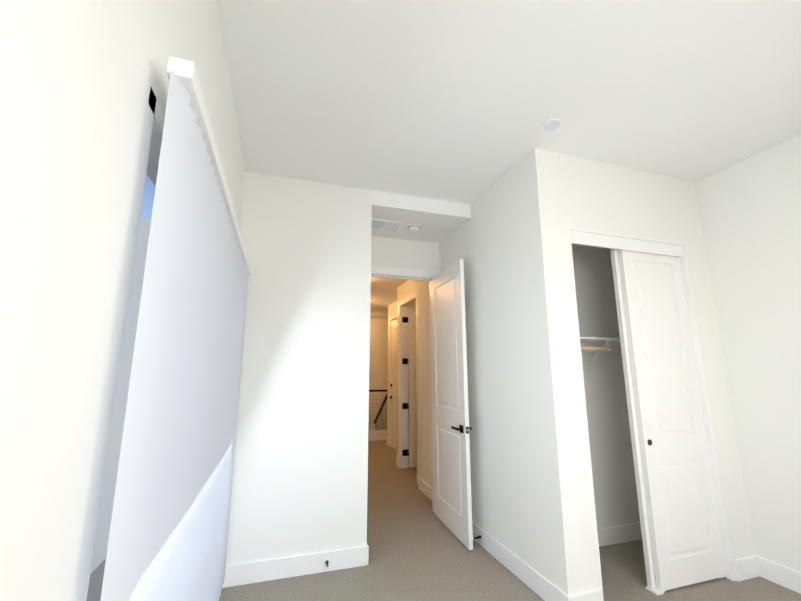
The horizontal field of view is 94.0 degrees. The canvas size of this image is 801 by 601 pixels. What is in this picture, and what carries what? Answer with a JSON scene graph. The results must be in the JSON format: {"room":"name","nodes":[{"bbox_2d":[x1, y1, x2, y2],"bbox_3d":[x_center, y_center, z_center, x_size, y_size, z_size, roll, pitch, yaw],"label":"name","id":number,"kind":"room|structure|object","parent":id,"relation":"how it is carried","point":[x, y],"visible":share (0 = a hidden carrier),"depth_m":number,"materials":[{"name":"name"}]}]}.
{"room":"empty bedroom","nodes":[
{"label":"empty bedroom","id":0,"kind":"room"},
{"bbox_2d":[0,0,244,600],"bbox_3d":[-0.816,0.127,1.178,0.120,3.020,3.583,3,-11,-17],"label":"wall","id":1,"kind":"structure","parent":0,"point":[79,79],"depth_m":0.65,"materials":[{"name":"paint"}]},
{"bbox_2d":[76,87,164,600],"bbox_3d":[-0.991,0.663,1.635,0.120,2.140,1.900,3,-11,-17],"label":"sliding window","id":2,"kind":"structure","parent":1,"relation":"in","point":[151,143],"depth_m":0.89,"materials":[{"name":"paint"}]},
{"bbox_2d":[100,56,250,600],"bbox_3d":[-0.872,0.629,1.713,0.060,2.165,2.085,3,-11,-17],"label":"roller shade","id":3,"kind":"object","parent":2,"relation":"attached to","point":[168,534],"visible":1,"depth_m":1.09,"materials":[{"name":"white fabric"}]},
{"bbox_2d":[90,219,431,573],"bbox_3d":[-0.821,2.077,6.513,5.190,4.400,5.806,3,-11,-17],"label":"wall","id":4,"kind":"structure","parent":0,"point":[379,359],"depth_m":4.52,"materials":[{"name":"paint"}]},
{"bbox_2d":[389,319,396,449],"bbox_3d":[-0.080,1.544,7.056,0.085,2.428,0.804,3,-11,-17],"label":"hall door","id":5,"kind":"structure","parent":4,"relation":"attached to","point":[393,432],"depth_m":7.22,"materials":[{"name":"paint"}]},
{"bbox_2d":[368,291,431,499],"bbox_3d":[-0.824,2.206,6.498,4.950,4.141,5.546,3,-11,-17],"label":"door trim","id":6,"kind":"structure","parent":4,"relation":"attached to","point":[381,435],"depth_m":5.79,"materials":[{"name":"paint"}]},
{"bbox_2d":[402,307,416,467],"bbox_3d":[0.439,1.325,5.916,0.850,2.428,0.038,3,-11,-17],"label":"hall door","id":7,"kind":"structure","parent":4,"relation":"attached to","point":[411,406],"depth_m":5.81,"materials":[{"name":"paint"}]},
{"bbox_2d":[226,171,371,564],"bbox_3d":[-0.779,0.472,2.974,1.060,3.020,0.120,3,-11,-17],"label":"wall","id":8,"kind":"structure","parent":0,"point":[300,479],"depth_m":2.89,"materials":[{"name":"paint"}]},
{"bbox_2d":[223,544,368,587],"bbox_3d":[-0.752,1.879,2.641,1.074,0.130,0.020,3,-11,-17],"label":"baseboard","id":9,"kind":"structure","parent":8,"relation":"attached to","point":[306,564],"depth_m":2.64,"materials":[{"name":"paint"}]},
{"bbox_2d":[370,277,407,318],"bbox_3d":[-0.839,-0.132,6.995,4.950,0.120,5.686,3,-11,-17],"label":"ceiling","id":10,"kind":"structure","parent":0,"point":[383,295],"depth_m":6.88,"materials":[{"name":"paint"}]},
{"bbox_2d":[371,236,439,271],"bbox_3d":[-0.038,0.736,3.986,0.984,2.883,0.120,3,-11,-17],"label":"wall","id":11,"kind":"structure","parent":0,"point":[400,253],"depth_m":4.19,"materials":[{"name":"paint"}]},
{"bbox_2d":[371,266,439,511],"bbox_3d":[-0.038,0.903,3.954,0.982,2.541,0.160,3,-11,-17],"label":"door frame","id":12,"kind":"structure","parent":11,"relation":"attached to","point":[399,273],"depth_m":4.12,"materials":[{"name":"paint"}]},
{"bbox_2d":[431,259,472,549],"bbox_3d":[0.449,0.883,3.609,0.144,2.428,0.826,3,-11,-17],"label":"bedroom door","id":13,"kind":"structure","parent":11,"relation":"in","point":[452,480],"depth_m":3.49,"materials":[{"name":"paint"}]},
{"bbox_2d":[87,440,800,600],"bbox_3d":[0.109,2.175,3.518,4.950,0.120,8.800,3,-11,-17],"label":"floor","id":14,"kind":"structure","parent":0,"point":[419,550],"depth_m":2.65,"materials":[{"name":"carpet"}]},
{"bbox_2d":[368,390,386,430],"bbox_3d":[-1.901,2.619,7.465,3.520,1.587,0.090,3,-11,-17],"label":"stair railing","id":15,"kind":"object","parent":14,"relation":"on","point":[380,409],"visible":0.23,"depth_m":7.94,"materials":[{"name":"black metal"}]},
{"bbox_2d":[216,0,800,204],"bbox_3d":[0.893,-1.248,2.342,3.914,0.120,4.473,3,-11,-17],"label":"ceiling","id":16,"kind":"structure","parent":0,"point":[459,101],"depth_m":2.13,"materials":[{"name":"paint"}]},
{"bbox_2d":[371,190,470,243],"bbox_3d":[0.097,-0.827,3.854,0.984,0.137,0.770,3,-11,-17],"label":"ceiling soffit","id":17,"kind":"structure","parent":16,"relation":"attached to","point":[438,221],"depth_m":3.60,"materials":[{"name":"paint"}]},
{"bbox_2d":[371,219,403,232],"bbox_3d":[-0.183,-0.759,3.815,0.365,0.011,0.290,3,-11,-17],"label":"air vent register","id":18,"kind":"object","parent":17,"relation":"attached to","point":[386,226],"visible":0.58,"depth_m":3.80,"materials":[{"name":"white plastic"}]},
{"bbox_2d":[407,224,419,231],"bbox_3d":[0.138,-0.738,3.840,0.136,0.044,0.136,3,-11,-17],"label":"smoke detector","id":19,"kind":"object","parent":17,"relation":"attached to","point":[413,227],"visible":1,"depth_m":3.80,"materials":[{"name":"white plastic"}]},
{"bbox_2d":[542,118,562,131],"bbox_3d":[1.002,-1.158,2.470,0.128,0.009,0.128,3,-11,-17],"label":"recessed light","id":20,"kind":"object","parent":16,"relation":"in","point":[551,125],"visible":1,"depth_m":2.46,"materials":[{"name":"white plastic"}]},
{"bbox_2d":[439,148,586,595],"bbox_3d":[0.769,0.543,3.345,0.150,3.020,1.878,3,-11,-17],"label":"wall","id":21,"kind":"structure","parent":0,"point":[531,489],"depth_m":2.73,"materials":[{"name":"paint"}]},
{"bbox_2d":[472,522,574,600],"bbox_3d":[0.714,1.944,2.977,0.014,0.130,1.752,3,-11,-17],"label":"baseboard","id":22,"kind":"structure","parent":21,"relation":"attached to","point":[545,589],"depth_m":2.58,"materials":[{"name":"paint"}]},
{"bbox_2d":[580,337,621,370],"bbox_3d":[1.649,0.471,3.229,1.508,0.278,0.304,3,-11,-17],"label":"shelf","id":23,"kind":"object","parent":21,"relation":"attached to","point":[598,345],"visible":0.19,"depth_m":3.22,"materials":[{"name":"paint"}]},
{"bbox_2d":[597,522,641,546],"bbox_3d":[1.605,1.964,3.083,1.510,0.130,0.017,3,-11,-17],"label":"baseboard","id":24,"kind":"structure","parent":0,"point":[627,532],"depth_m":3.15,"materials":[{"name":"paint"}]},
{"bbox_2d":[551,152,754,591],"bbox_3d":[1.812,0.432,2.765,1.480,3.020,0.120,3,-11,-17],"label":"wall","id":25,"kind":"structure","parent":0,"point":[590,194],"depth_m":2.97,"materials":[{"name":"paint"}]},
{"bbox_2d":[610,249,656,588],"bbox_3d":[1.939,0.753,2.784,0.608,2.389,0.034,3,-11,-17],"label":"closet door","id":26,"kind":"structure","parent":25,"relation":"in","point":[642,502],"depth_m":2.66,"materials":[{"name":"paint"}]},
{"bbox_2d":[568,227,734,600],"bbox_3d":[1.739,0.712,2.687,1.155,2.440,0.120,3,-11,-17],"label":"trim","id":27,"kind":"structure","parent":25,"relation":"attached to","point":[578,236],"depth_m":2.77,"materials":[{"name":"paint"}]},
{"bbox_2d":[618,250,725,591],"bbox_3d":[1.982,0.748,2.754,0.608,2.389,0.038,3,-11,-17],"label":"closet door","id":28,"kind":"structure","parent":25,"relation":"in","point":[686,542],"depth_m":2.71,"materials":[{"name":"paint"}]},
{"bbox_2d":[695,134,800,572],"bbox_3d":[2.842,0.318,2.174,0.120,3.020,3.299,3,-11,-17],"label":"wall","id":29,"kind":"structure","parent":0,"point":[750,210],"depth_m":2.69,"materials":[{"name":"paint"}]},
{"bbox_2d":[733,558,742,569],"bbox_3d":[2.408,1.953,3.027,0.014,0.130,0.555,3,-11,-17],"label":"baseboard","id":30,"kind":"structure","parent":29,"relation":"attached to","point":[737,563],"depth_m":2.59,"materials":[{"name":"paint"}]},
{"bbox_2d":[747,555,800,593],"bbox_3d":[2.899,1.662,1.510,0.014,0.130,2.445,3,-11,-17],"label":"baseboard","id":31,"kind":"structure","parent":29,"relation":"attached to","point":[781,575],"depth_m":2.54,"materials":[{"name":"paint"}]}
]}

